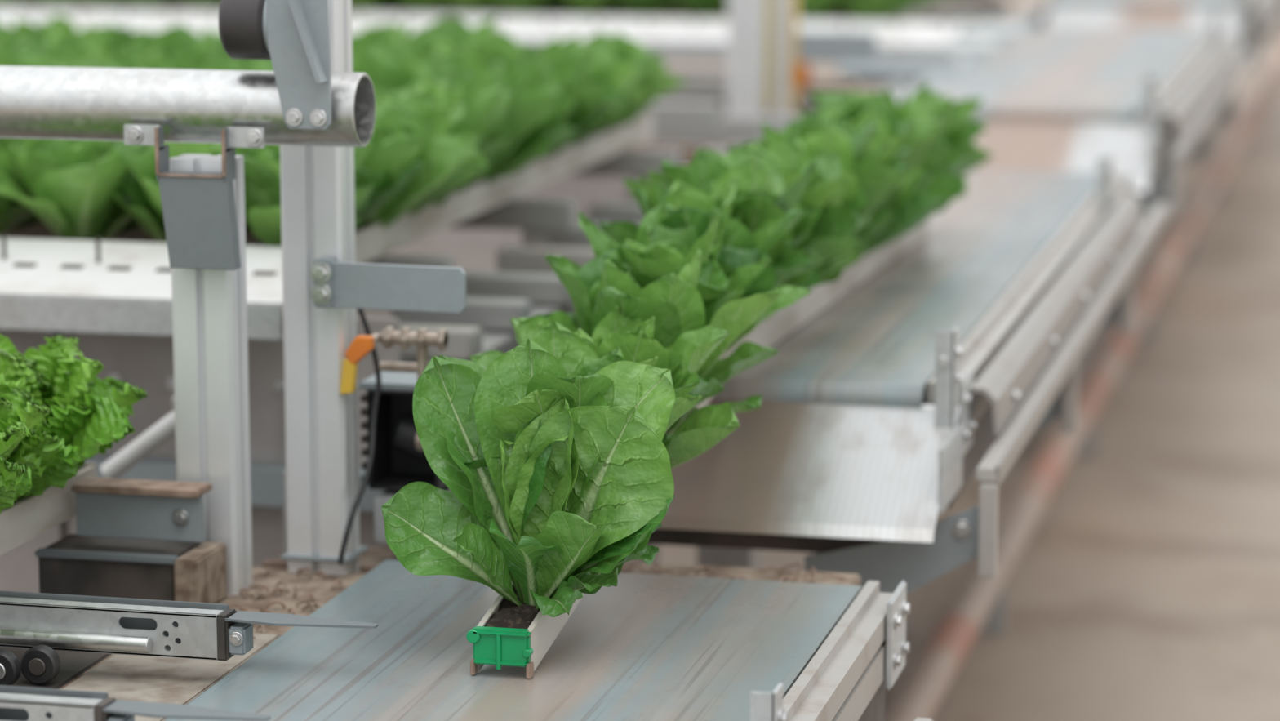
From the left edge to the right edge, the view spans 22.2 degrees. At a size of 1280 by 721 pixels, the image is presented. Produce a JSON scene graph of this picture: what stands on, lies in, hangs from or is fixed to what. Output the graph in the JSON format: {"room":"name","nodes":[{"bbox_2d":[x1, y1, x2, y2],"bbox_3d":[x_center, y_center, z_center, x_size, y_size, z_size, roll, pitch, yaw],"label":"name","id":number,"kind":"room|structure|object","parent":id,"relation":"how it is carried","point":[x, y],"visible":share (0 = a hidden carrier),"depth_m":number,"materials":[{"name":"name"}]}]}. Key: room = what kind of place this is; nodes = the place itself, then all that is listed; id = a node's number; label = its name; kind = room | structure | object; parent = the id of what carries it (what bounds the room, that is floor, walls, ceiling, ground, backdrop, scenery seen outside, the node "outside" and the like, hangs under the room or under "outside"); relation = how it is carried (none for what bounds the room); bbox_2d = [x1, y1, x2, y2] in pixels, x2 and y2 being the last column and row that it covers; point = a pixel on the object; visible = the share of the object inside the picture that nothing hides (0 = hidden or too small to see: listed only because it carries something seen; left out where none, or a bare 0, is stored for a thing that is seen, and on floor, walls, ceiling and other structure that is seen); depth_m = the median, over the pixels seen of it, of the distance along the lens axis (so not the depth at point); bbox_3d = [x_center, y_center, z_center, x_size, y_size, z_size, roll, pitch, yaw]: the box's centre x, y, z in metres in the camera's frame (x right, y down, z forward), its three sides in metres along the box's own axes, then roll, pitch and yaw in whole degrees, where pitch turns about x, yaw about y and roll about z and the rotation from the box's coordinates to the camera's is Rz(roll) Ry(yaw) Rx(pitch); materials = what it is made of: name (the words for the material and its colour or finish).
{"room":"greenhouse","nodes":[
{"label":"greenhouse","id":0,"kind":"room"},
{"bbox_2d":[0,293,281,339],"bbox_3d":[-1.389,-0.092,5.140,1.738,0.054,0.008,2,10,13],"label":"beam","id":1,"kind":"structure","parent":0,"point":[17,312],"depth_m":5.00,"materials":[{"name":"metal"}]},
{"bbox_2d":[0,328,283,341],"bbox_3d":[-1.385,-0.069,5.159,1.738,0.006,0.030,2,10,13],"label":"return lip","id":2,"kind":"object","parent":1,"relation":"attached to","point":[282,339],"visible":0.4,"depth_m":5.01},
{"bbox_2d":[0,237,283,307],"bbox_3d":[-1.361,-0.162,5.247,1.738,0.060,0.240,2,10,13],"label":"growing trough","id":3,"kind":"object","parent":1,"relation":"on","point":[141,282],"depth_m":5.11,"materials":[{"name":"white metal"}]},
{"bbox_2d":[1,233,6,259],"bbox_3d":[-1.010,-0.178,5.185,0.004,0.045,0.010,2,10,13],"label":"pin","id":4,"kind":"object","parent":3,"relation":"on","point":[3,236],"visible":1,"depth_m":5.18,"materials":[{"name":"grey metal"}]},
{"bbox_2d":[95,236,100,262],"bbox_3d":[-0.854,-0.172,5.148,0.004,0.045,0.010,2,10,13],"label":"pin","id":5,"kind":"object","parent":3,"relation":"on","point":[98,238],"visible":1,"depth_m":5.14,"materials":[{"name":"grey metal"}]},
{"bbox_2d":[280,0,1279,720],"bbox_3d":[6.503,-2.715,27.167,28.000,0.100,64.000,2,10,13],"label":"floor","id":6,"kind":"structure","parent":0,"point":[1146,587],"depth_m":8.53,"materials":[{"name":"concrete"}]},
{"bbox_2d":[0,566,367,720],"bbox_3d":[-1.147,0.799,4.066,1.170,0.789,1.800,2,10,13],"label":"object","id":7,"kind":"structure","parent":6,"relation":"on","point":[180,681],"depth_m":4.19,"materials":[{"name":"brown wood"}]},
{"bbox_2d":[0,644,60,685],"bbox_3d":[-0.773,0.382,4.076,0.097,0.048,0.042,-4,11,-24],"label":"wheels","id":8,"kind":"object","parent":7,"relation":"on","point":[40,664],"visible":0.99,"depth_m":4.07,"materials":[{"name":"rubber"}]},
{"bbox_2d":[0,684,271,720],"bbox_3d":[-0.720,0.413,3.730,0.625,0.067,0.066,2,10,13],"label":"slide rail","id":9,"kind":"object","parent":7,"relation":"on","point":[16,703],"visible":1,"depth_m":3.70,"materials":[{"name":"metal"}]},
{"bbox_2d":[0,590,377,661],"bbox_3d":[-0.677,0.338,4.114,0.725,0.067,0.066,2,10,13],"label":"slide rail","id":10,"kind":"object","parent":7,"relation":"on","point":[28,620],"visible":1,"depth_m":4.09,"materials":[{"name":"metal"}]},
{"bbox_2d":[229,631,243,645],"bbox_3d":[-0.502,0.346,4.060,0.018,0.018,0.003,2,10,13],"label":"bolt","id":11,"kind":"object","parent":10,"relation":"in","point":[236,638],"depth_m":4.06,"materials":[{"name":"metal"}]},
{"bbox_2d":[124,124,265,595],"bbox_3d":[-0.597,0.234,4.565,0.202,1.134,0.112,2,10,13],"label":"post","id":12,"kind":"object","parent":7,"relation":"on","point":[210,308],"depth_m":4.51,"materials":[{"name":"white metal"}]},
{"bbox_2d":[126,125,143,143],"bbox_3d":[-0.688,-0.307,4.450,0.024,0.024,0.003,2,10,13],"label":"washer","id":13,"kind":"object","parent":12,"relation":"in","point":[135,134],"depth_m":4.45,"materials":[{"name":"metal"}]},
{"bbox_2d":[0,65,375,146],"bbox_3d":[-1.448,-0.384,4.687,2.208,0.101,0.101,2,10,13],"label":"pipe","id":14,"kind":"object","parent":12,"relation":"on","point":[37,102],"visible":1,"depth_m":4.46,"materials":[{"name":"metal"}]},
{"bbox_2d":[266,0,331,129],"bbox_3d":[-0.460,-0.450,4.352,0.087,0.286,0.038,2,10,13],"label":"plate","id":15,"kind":"object","parent":14,"relation":"attached to","point":[298,37],"visible":1,"depth_m":4.37,"materials":[{"name":"metal"}]},
{"bbox_2d":[218,0,271,60],"bbox_3d":[-0.505,-0.459,4.425,0.105,0.104,0.104,2,10,13],"label":"roller","id":16,"kind":"object","parent":15,"relation":"attached to","point":[242,24],"visible":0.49,"depth_m":4.38,"materials":[{"name":"rubber"}]},
{"bbox_2d":[285,108,302,126],"bbox_3d":[-0.464,-0.326,4.384,0.024,0.024,0.003,2,10,13],"label":"washer","id":17,"kind":"object","parent":15,"relation":"in","point":[294,117],"depth_m":4.38,"materials":[{"name":"metal"}]},
{"bbox_2d":[309,108,326,126],"bbox_3d":[-0.431,-0.325,4.376,0.024,0.024,0.003,2,10,13],"label":"washer","id":18,"kind":"object","parent":15,"relation":"in","point":[317,117],"depth_m":4.37,"materials":[{"name":"metal"}]},
{"bbox_2d":[245,128,262,146],"bbox_3d":[-0.521,-0.300,4.410,0.024,0.024,0.003,2,10,13],"label":"washer","id":19,"kind":"object","parent":12,"relation":"in","point":[254,137],"depth_m":4.41,"materials":[{"name":"metal"}]},
{"bbox_2d":[280,0,368,575],"bbox_3d":[-0.456,-0.069,4.660,0.105,2.300,0.095,2,10,13],"label":"post","id":20,"kind":"object","parent":6,"relation":"on","point":[317,203],"visible":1,"depth_m":4.64,"materials":[{"name":"metal"}]},
{"bbox_2d":[337,308,381,564],"bbox_3d":[-0.401,0.107,4.666,0.039,0.352,0.132,2,10,13],"label":"cable","id":21,"kind":"object","parent":20,"relation":"attached to","point":[378,375],"visible":0.98,"depth_m":4.67,"materials":[{"name":"rubber"}]},
{"bbox_2d":[310,257,466,313],"bbox_3d":[-0.350,-0.104,4.560,0.221,0.070,0.045,2,10,13],"label":"mounting plate arm","id":22,"kind":"object","parent":20,"relation":"attached to","point":[384,286],"visible":1,"depth_m":4.56,"materials":[{"name":"metal"}]},
{"bbox_2d":[310,262,331,283],"bbox_3d":[-0.446,-0.122,4.566,0.030,0.030,0.003,2,10,13],"label":"washer","id":23,"kind":"object","parent":22,"relation":"in","point":[321,272],"depth_m":4.56,"materials":[{"name":"metal"}]},
{"bbox_2d":[311,283,331,305],"bbox_3d":[-0.446,-0.093,4.571,0.030,0.030,0.003,2,10,13],"label":"washer","id":24,"kind":"object","parent":22,"relation":"in","point":[321,293],"depth_m":4.57,"materials":[{"name":"metal"}]},
{"bbox_2d":[339,326,448,394],"bbox_3d":[-0.346,0.005,4.649,0.141,0.097,0.102,2,10,13],"label":"valve","id":25,"kind":"object","parent":20,"relation":"attached to","point":[362,345],"visible":0.86,"depth_m":4.65,"materials":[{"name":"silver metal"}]},
{"bbox_2d":[262,546,860,585],"bbox_3d":[-0.107,0.329,4.756,0.880,0.084,0.160,2,10,13],"label":"crossbeam","id":26,"kind":"object","parent":20,"relation":"attached to","point":[373,557],"visible":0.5,"depth_m":4.74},
{"bbox_2d":[35,470,287,603],"bbox_3d":[-0.641,0.236,4.655,0.280,0.180,0.450,2,10,13],"label":"metal beam","id":27,"kind":"structure","parent":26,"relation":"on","point":[140,539],"depth_m":4.48,"materials":[{"name":"metal"}]},
{"bbox_2d":[0,462,97,555],"bbox_3d":[-0.966,0.282,4.003,0.086,0.060,1.333,2,10,13],"label":"gutter","id":28,"kind":"object","parent":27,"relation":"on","point":[29,517],"visible":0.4,"depth_m":4.44,"materials":[{"name":"plastic"}]},
{"bbox_2d":[0,386,51,514],"bbox_3d":[-0.918,0.132,4.222,0.366,0.243,0.394,5,11,28],"label":"lettuce","id":29,"kind":"object","parent":28,"relation":"on","point":[15,481],"visible":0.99,"depth_m":4.19,"materials":[{"name":"green plant"}]},
{"bbox_2d":[0,333,146,502],"bbox_3d":[-0.872,0.094,4.437,0.432,0.246,0.352,2,10,13],"label":"lettuce","id":30,"kind":"object","parent":28,"relation":"on","point":[89,413],"visible":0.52,"depth_m":4.39,"materials":[{"name":"green plant"}]},
{"bbox_2d":[100,395,175,478],"bbox_3d":[-0.739,0.115,4.893,0.147,0.140,0.030,2,10,13],"label":"tube","id":31,"kind":"object","parent":27,"relation":"attached to","point":[157,434],"visible":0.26,"depth_m":4.88,"materials":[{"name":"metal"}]},
{"bbox_2d":[172,508,188,525],"bbox_3d":[-0.630,0.215,4.479,0.024,0.024,0.003,2,10,13],"label":"washer","id":32,"kind":"object","parent":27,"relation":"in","point":[180,516],"depth_m":4.48,"materials":[{"name":"metal"}]},
{"bbox_2d":[0,13,688,563],"bbox_3d":[-1.245,0.052,6.631,2.327,1.393,2.542,2,10,13],"label":"plants","id":33,"kind":"object","parent":6,"relation":"on","point":[469,122],"visible":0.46,"depth_m":6.20,"materials":[{"name":"plant"}]},
{"bbox_2d":[0,313,399,592],"bbox_3d":[-1.195,0.166,5.283,1.670,0.525,0.080,2,10,13],"label":"panel","id":34,"kind":"object","parent":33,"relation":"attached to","point":[145,362],"visible":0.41,"depth_m":5.17,"materials":[{"name":"grey metal"}]},
{"bbox_2d":[108,373,121,380],"bbox_3d":[-0.836,0.032,5.193,0.024,0.024,0.003,2,10,13],"label":"washer","id":35,"kind":"object","parent":34,"relation":"in","point":[117,375],"depth_m":5.19,"materials":[{"name":"metal"}]},
{"bbox_2d":[166,375,173,390],"bbox_3d":[-0.738,0.036,5.170,0.024,0.024,0.003,2,10,13],"label":"washer","id":36,"kind":"object","parent":34,"relation":"in","point":[170,379],"depth_m":5.17,"materials":[{"name":"metal"}]},
{"bbox_2d":[274,380,284,395],"bbox_3d":[-0.563,0.043,5.128,0.024,0.024,0.003,2,10,13],"label":"washer","id":37,"kind":"object","parent":34,"relation":"in","point":[279,389],"depth_m":5.13,"materials":[{"name":"metal"}]},
{"bbox_2d":[0,0,1009,22],"bbox_3d":[-0.465,-0.919,12.289,3.456,1.394,2.913,2,10,13],"label":"bed","id":38,"kind":"object","parent":6,"relation":"on","point":[904,11],"visible":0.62,"depth_m":10.91,"materials":[{"name":"plastic"}]},
{"bbox_2d":[164,559,932,720],"bbox_3d":[-0.198,0.810,3.692,0.836,0.895,2.020,2,10,13],"label":"conveyor","id":39,"kind":"object","parent":6,"relation":"on","point":[645,646],"visible":1,"depth_m":4.16,"materials":[{"name":"metal"}]},
{"bbox_2d":[466,218,928,678],"bbox_3d":[0.187,0.038,5.377,0.086,0.243,2.860,3,10,15],"label":"gutter","id":40,"kind":"object","parent":39,"relation":"on","point":[509,633],"visible":0.23,"depth_m":4.14,"materials":[{"name":"plastic"}]},
{"bbox_2d":[381,338,675,617],"bbox_3d":[-0.138,0.152,4.130,0.374,0.334,0.280,2,10,13],"label":"romaine lettuce","id":41,"kind":"object","parent":40,"relation":"in","point":[554,524],"visible":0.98,"depth_m":4.13,"materials":[{"name":"green plant"}]},
{"bbox_2d":[439,320,702,468],"bbox_3d":[-0.098,0.110,4.301,0.342,0.292,0.381,-1,10,-5],"label":"romaine lettuce","id":42,"kind":"object","parent":40,"relation":"in","point":[580,363],"visible":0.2,"depth_m":4.18,"materials":[{"name":"green plant"}]},
{"bbox_2d":[468,302,739,468],"bbox_3d":[-0.046,0.060,4.474,0.350,0.267,0.332,-3,10,-17],"label":"romaine lettuce","id":43,"kind":"object","parent":40,"relation":"in","point":[709,424],"visible":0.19,"depth_m":4.44,"materials":[{"name":"green plant"}]},
{"bbox_2d":[534,241,780,434],"bbox_3d":[0.010,-0.011,4.633,0.381,0.286,0.329,-9,13,-42],"label":"romaine lettuce","id":44,"kind":"object","parent":40,"relation":"in","point":[677,306],"visible":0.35,"depth_m":4.58,"materials":[{"name":"green plant"}]},
{"bbox_2d":[544,200,811,357],"bbox_3d":[0.025,-0.082,4.818,0.376,0.298,0.363,-7,12,-37],"label":"romaine lettuce","id":45,"kind":"object","parent":40,"relation":"in","point":[666,250],"visible":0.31,"depth_m":4.81,"materials":[{"name":"green plant"}]},
{"bbox_2d":[599,174,816,288],"bbox_3d":[0.078,-0.138,4.979,0.306,0.288,0.342,-6,12,-33],"label":"romaine lettuce","id":46,"kind":"object","parent":40,"relation":"in","point":[693,206],"visible":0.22,"depth_m":4.93,"materials":[{"name":"green plant"}]},
{"bbox_2d":[623,143,822,289],"bbox_3d":[0.128,-0.178,5.157,0.320,0.300,0.346,1,10,3],"label":"romaine lettuce","id":47,"kind":"object","parent":40,"relation":"in","point":[763,197],"visible":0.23,"depth_m":5.12,"materials":[{"name":"green plant"}]},
{"bbox_2d":[647,134,866,284],"bbox_3d":[0.192,-0.215,5.363,0.385,0.301,0.350,-5,11,-28],"label":"romaine lettuce","id":48,"kind":"object","parent":40,"relation":"in","point":[834,225],"visible":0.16,"depth_m":5.36,"materials":[{"name":"green plant"}]},
{"bbox_2d":[727,116,910,252],"bbox_3d":[0.284,-0.271,5.707,0.391,0.295,0.337,4,11,23],"label":"romaine lettuce","id":49,"kind":"object","parent":40,"relation":"in","point":[876,181],"visible":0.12,"depth_m":5.65,"materials":[{"name":"green plant"}]},
{"bbox_2d":[803,146,866,247],"bbox_3d":[0.246,-0.228,5.544,0.333,0.268,0.351,-8,13,-40],"label":"romaine lettuce","id":50,"kind":"object","parent":40,"relation":"in","point":[859,200],"visible":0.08,"depth_m":5.52,"materials":[{"name":"green plant"}]},
{"bbox_2d":[748,116,946,259],"bbox_3d":[0.339,-0.302,5.914,0.362,0.287,0.350,5,11,28],"label":"romaine lettuce","id":51,"kind":"object","parent":40,"relation":"in","point":[910,211],"visible":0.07,"depth_m":5.92,"materials":[{"name":"green plant"}]},
{"bbox_2d":[808,98,945,199],"bbox_3d":[0.376,-0.334,6.088,0.311,0.293,0.347,6,12,33],"label":"romaine lettuce","id":52,"kind":"object","parent":40,"relation":"in","point":[931,183],"visible":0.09,"depth_m":6.08,"materials":[{"name":"green plant"}]},
{"bbox_2d":[799,88,967,213],"bbox_3d":[0.416,-0.367,6.265,0.343,0.298,0.318,-4,10,-20],"label":"romaine lettuce","id":53,"kind":"object","parent":40,"relation":"in","point":[921,108],"visible":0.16,"depth_m":6.23,"materials":[{"name":"green plant"}]},
{"bbox_2d":[808,81,974,188],"bbox_3d":[0.487,-0.400,6.437,0.389,0.304,0.353,8,12,38],"label":"romaine lettuce","id":54,"kind":"object","parent":40,"relation":"in","point":[953,162],"visible":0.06,"depth_m":6.47,"materials":[{"name":"green plant"}]},
{"bbox_2d":[838,88,992,176],"bbox_3d":[0.546,-0.419,6.624,0.345,0.278,0.364,5,11,26],"label":"romaine lettuce","id":55,"kind":"object","parent":40,"relation":"in","point":[962,133],"visible":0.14,"depth_m":6.61,"materials":[{"name":"green plant"}]},
{"bbox_2d":[777,706,783,720],"bbox_3d":[0.158,0.399,3.645,0.003,0.024,0.024,2,10,13],"label":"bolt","id":56,"kind":"object","parent":39,"relation":"in","point":[780,709],"depth_m":3.64,"materials":[{"name":"metal"}]},
{"bbox_2d":[857,678,884,720],"bbox_3d":[-0.242,0.613,3.669,0.738,0.090,1.900,2,10,13],"label":"rail","id":57,"kind":"object","parent":39,"relation":"on","point":[873,708],"depth_m":4.40,"materials":[{"name":"grey metal"}]},
{"bbox_2d":[893,651,897,668],"bbox_3d":[0.347,0.406,4.429,0.003,0.024,0.024,2,10,13],"label":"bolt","id":58,"kind":"object","parent":39,"relation":"in","point":[895,653],"depth_m":4.42,"materials":[{"name":"metal"}]},
{"bbox_2d":[893,611,898,629],"bbox_3d":[0.347,0.352,4.420,0.003,0.024,0.024,2,10,13],"label":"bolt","id":59,"kind":"object","parent":39,"relation":"in","point":[895,613],"depth_m":4.41,"materials":[{"name":"metal"}]},
{"bbox_2d":[901,638,906,656],"bbox_3d":[0.363,0.395,4.497,0.003,0.024,0.024,2,10,13],"label":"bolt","id":60,"kind":"object","parent":39,"relation":"in","point":[903,640],"depth_m":4.49,"materials":[{"name":"metal"}]},
{"bbox_2d":[902,600,906,617],"bbox_3d":[0.363,0.341,4.487,0.003,0.024,0.024,2,10,13],"label":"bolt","id":61,"kind":"object","parent":39,"relation":"in","point":[904,602],"depth_m":4.48,"materials":[{"name":"metal"}]},
{"bbox_2d":[727,0,767,146],"bbox_3d":[0.304,-1.009,9.246,0.100,2.600,0.080,2,10,13],"label":"post","id":62,"kind":"object","parent":6,"relation":"on","point":[747,20],"visible":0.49,"depth_m":9.24,"materials":[{"name":"white metal"}]},
{"bbox_2d":[766,0,798,115],"bbox_3d":[0.409,-1.012,9.264,0.085,2.600,0.075,2,10,13],"label":"post","id":63,"kind":"object","parent":6,"relation":"on","point":[782,15],"visible":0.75,"depth_m":9.27,"materials":[{"name":"beige metal"}]},
{"bbox_2d":[796,62,855,91],"bbox_3d":[0.526,-0.803,9.227,0.165,0.080,0.040,2,10,13],"label":"handle","id":64,"kind":"object","parent":63,"relation":"attached to","point":[804,80],"visible":1,"depth_m":9.22,"materials":[{"name":"plastic"}]},
{"bbox_2d":[647,155,1170,594],"bbox_3d":[0.499,0.225,6.551,0.838,1.080,3.482,2,10,13],"label":"conveyor","id":65,"kind":"object","parent":6,"relation":"on","point":[937,369],"visible":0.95,"depth_m":5.14,"materials":[{"name":"metal"}]},
{"bbox_2d":[358,371,451,542],"bbox_3d":[-0.247,0.136,4.840,0.285,0.235,0.240,2,10,13],"label":"motor housing","id":66,"kind":"object","parent":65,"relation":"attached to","point":[400,460],"visible":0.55,"depth_m":4.80,"materials":[{"name":"plastic"}]},
{"bbox_2d":[955,369,959,385],"bbox_3d":[0.483,0.026,4.962,0.003,0.024,0.024,2,10,13],"label":"washer","id":67,"kind":"object","parent":65,"relation":"in","point":[957,371],"depth_m":4.95,"materials":[{"name":"metal"}]},
{"bbox_2d":[955,343,959,359],"bbox_3d":[0.483,-0.014,4.956,0.003,0.024,0.024,2,10,13],"label":"washer","id":68,"kind":"object","parent":65,"relation":"in","point":[957,346],"depth_m":4.95,"materials":[{"name":"metal"}]},
{"bbox_2d":[951,520,972,539],"bbox_3d":[0.483,0.254,4.902,0.030,0.030,0.003,2,10,13],"label":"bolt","id":69,"kind":"object","parent":65,"relation":"in","point":[961,529],"depth_m":4.90,"materials":[{"name":"metal"}]},
{"bbox_2d":[963,426,967,441],"bbox_3d":[0.503,0.114,5.040,0.003,0.024,0.024,2,10,13],"label":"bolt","id":70,"kind":"object","parent":65,"relation":"in","point":[965,428],"depth_m":5.03,"materials":[{"name":"metal"}]},
{"bbox_2d":[964,391,968,406],"bbox_3d":[0.503,0.060,5.031,0.003,0.024,0.024,2,10,13],"label":"washer","id":71,"kind":"object","parent":65,"relation":"in","point":[966,393],"depth_m":5.02,"materials":[{"name":"metal"}]},
{"bbox_2d":[969,417,973,433],"bbox_3d":[0.519,0.102,5.108,0.003,0.024,0.024,2,10,13],"label":"washer","id":72,"kind":"object","parent":65,"relation":"in","point":[971,422],"depth_m":5.10,"materials":[{"name":"metal"}]},
{"bbox_2d":[970,383,973,399],"bbox_3d":[0.519,0.048,5.098,0.003,0.024,0.024,2,10,13],"label":"washer","id":73,"kind":"object","parent":65,"relation":"in","point":[971,384],"depth_m":5.09,"materials":[{"name":"metal"}]},
{"bbox_2d":[1013,388,1017,403],"bbox_3d":[0.605,0.057,5.267,0.003,0.024,0.024,2,10,13],"label":"washer","id":74,"kind":"object","parent":65,"relation":"in","point":[1015,389],"depth_m":5.26,"materials":[{"name":"metal"}]},
{"bbox_2d":[946,255,1120,507],"bbox_3d":[0.462,-0.068,6.542,0.738,0.090,2.900,2,10,13],"label":"rail","id":75,"kind":"object","parent":65,"relation":"on","point":[975,448],"depth_m":5.37,"materials":[{"name":"grey metal"}]},
{"bbox_2d":[1051,334,1054,347],"bbox_3d":[0.733,-0.034,5.794,0.003,0.024,0.024,2,10,13],"label":"washer","id":76,"kind":"object","parent":65,"relation":"in","point":[1052,335],"depth_m":5.79,"materials":[{"name":"metal"}]},
{"bbox_2d":[1083,289,1085,302],"bbox_3d":[0.861,-0.124,6.321,0.003,0.024,0.024,2,10,13],"label":"washer","id":77,"kind":"object","parent":65,"relation":"in","point":[1084,291],"depth_m":6.31,"materials":[{"name":"metal"}]},
{"bbox_2d":[1110,252,1112,263],"bbox_3d":[0.989,-0.215,6.848,0.003,0.024,0.024,2,10,13],"label":"washer","id":78,"kind":"object","parent":65,"relation":"in","point":[1111,253],"depth_m":6.84,"materials":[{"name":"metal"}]},
{"bbox_2d":[893,11,1253,221],"bbox_3d":[1.379,-0.440,10.172,0.838,1.165,3.612,2,10,13],"label":"conveyor","id":79,"kind":"object","parent":6,"relation":"on","point":[1055,99],"visible":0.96,"depth_m":9.13,"materials":[{"name":"metal"}]},
{"bbox_2d":[629,2,1046,165],"bbox_3d":[1.120,-1.272,12.315,0.840,0.380,7.450,2,10,13],"label":"frame","id":80,"kind":"object","parent":79,"relation":"on","point":[855,52],"visible":0.44,"depth_m":9.13,"materials":[{"name":"metal"}]},
{"bbox_2d":[391,149,728,363],"bbox_3d":[0.013,-0.219,6.922,0.240,0.230,3.850,2,10,13],"label":"gutter","id":81,"kind":"object","parent":80,"relation":"attached to","point":[525,285],"visible":0.26,"depth_m":5.81,"materials":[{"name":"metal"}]},
{"bbox_2d":[638,101,722,133],"bbox_3d":[-1.865,-0.708,8.884,4.250,0.070,0.100,2,10,13],"label":"rail","id":82,"kind":"object","parent":81,"relation":"attached to","point":[668,116],"visible":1,"depth_m":8.37,"materials":[{"name":"grey metal"}]},
{"bbox_2d":[199,34,948,63],"bbox_3d":[-1.300,-1.016,10.467,4.600,0.054,0.008,2,10,13],"label":"beam","id":83,"kind":"structure","parent":80,"relation":"attached to","point":[671,51],"depth_m":10.10,"materials":[{"name":"metal"}]},
{"bbox_2d":[0,7,964,48],"bbox_3d":[-1.259,-1.095,10.627,4.600,0.058,0.350,2,10,13],"label":"gutter","id":84,"kind":"object","parent":83,"relation":"on","point":[669,33],"visible":0.56,"depth_m":10.43,"materials":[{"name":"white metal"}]},
{"bbox_2d":[33,4,35,17],"bbox_3d":[-2.006,-1.155,10.823,0.004,0.045,0.010,2,10,13],"label":"pin","id":85,"kind":"object","parent":84,"relation":"on","point":[34,6],"visible":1,"depth_m":10.82,"materials":[{"name":"grey metal"}]},
{"bbox_2d":[78,5,80,18],"bbox_3d":[-1.850,-1.149,10.787,0.004,0.045,0.010,2,10,13],"label":"pin","id":86,"kind":"object","parent":84,"relation":"on","point":[79,6],"visible":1,"depth_m":10.79,"materials":[{"name":"grey metal"}]},
{"bbox_2d":[124,6,126,19],"bbox_3d":[-1.695,-1.143,10.750,0.004,0.045,0.010,2,10,13],"label":"pin","id":87,"kind":"object","parent":84,"relation":"on","point":[125,7],"visible":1,"depth_m":10.75,"materials":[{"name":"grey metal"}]},
{"bbox_2d":[169,7,172,20],"bbox_3d":[-1.539,-1.136,10.714,0.004,0.045,0.010,2,10,13],"label":"pin","id":88,"kind":"object","parent":84,"relation":"on","point":[171,8],"visible":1,"depth_m":10.71,"materials":[{"name":"grey metal"}]},
{"bbox_2d":[215,8,217,21],"bbox_3d":[-1.383,-1.130,10.677,0.004,0.045,0.010,2,10,13],"label":"pin","id":89,"kind":"object","parent":84,"relation":"on","point":[216,9],"visible":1,"depth_m":10.68,"materials":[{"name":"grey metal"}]},
{"bbox_2d":[844,17,845,31],"bbox_3d":[0.640,-1.048,10.201,0.004,0.045,0.010,2,10,13],"label":"pin","id":90,"kind":"object","parent":84,"relation":"attached to","point":[845,17],"visible":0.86,"depth_m":10.20,"materials":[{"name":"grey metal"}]},
{"bbox_2d":[894,17,896,31],"bbox_3d":[0.795,-1.042,10.164,0.004,0.045,0.010,2,10,13],"label":"pin","id":91,"kind":"object","parent":84,"relation":"attached to","point":[895,18],"visible":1,"depth_m":10.16,"materials":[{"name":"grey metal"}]},
{"bbox_2d":[945,18,947,32],"bbox_3d":[0.951,-1.036,10.128,0.004,0.045,0.010,2,10,13],"label":"pin","id":92,"kind":"object","parent":84,"relation":"attached to","point":[946,19],"visible":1,"depth_m":10.12,"materials":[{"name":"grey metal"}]},
{"bbox_2d":[660,59,948,63],"bbox_3d":[-1.296,-0.993,10.486,4.600,0.006,0.030,2,10,13],"label":"return lip","id":93,"kind":"object","parent":83,"relation":"attached to","point":[660,60],"visible":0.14,"depth_m":10.12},
{"bbox_2d":[390,67,811,255],"bbox_3d":[-1.567,-0.648,10.158,4.250,0.580,0.080,2,10,13],"label":"panel","id":94,"kind":"object","parent":80,"relation":"attached to","point":[704,85],"visible":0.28,"depth_m":9.87,"materials":[{"name":"white metal"}]},
{"bbox_2d":[1154,184,1165,195],"bbox_3d":[1.345,-0.440,8.444,0.030,0.030,0.003,2,10,13],"label":"washer","id":95,"kind":"object","parent":79,"relation":"in","point":[1159,189],"depth_m":8.44,"materials":[{"name":"metal"}]},
{"bbox_2d":[1147,83,1221,183],"bbox_3d":[1.341,-0.774,10.156,0.738,0.090,3.030,2,10,13],"label":"rail","id":96,"kind":"object","parent":79,"relation":"on","point":[1166,144],"depth_m":9.11,"materials":[{"name":"grey metal"}]},
{"bbox_2d":[884,53,1279,720],"bbox_3d":[2.167,-0.445,13.064,0.094,0.197,21.800,2,10,13],"label":"metal rail","id":97,"kind":"object","parent":6,"relation":"on","point":[979,605],"visible":0.95,"depth_m":8.38,"materials":[{"name":"metal"}]},
{"bbox_2d":[1044,0,1279,255],"bbox_3d":[2.377,-1.172,14.290,0.838,1.215,3.912,2,10,13],"label":"conveyor","id":98,"kind":"object","parent":6,"relation":"on","point":[1250,23],"visible":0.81,"depth_m":12.55,"materials":[{"name":"metal"}]},
{"bbox_2d":[1240,0,1274,47],"bbox_3d":[2.340,-1.531,14.270,0.738,0.090,3.330,2,10,13],"label":"tray","id":99,"kind":"object","parent":98,"relation":"on","point":[1251,19],"depth_m":13.35,"materials":[{"name":"grey metal"}]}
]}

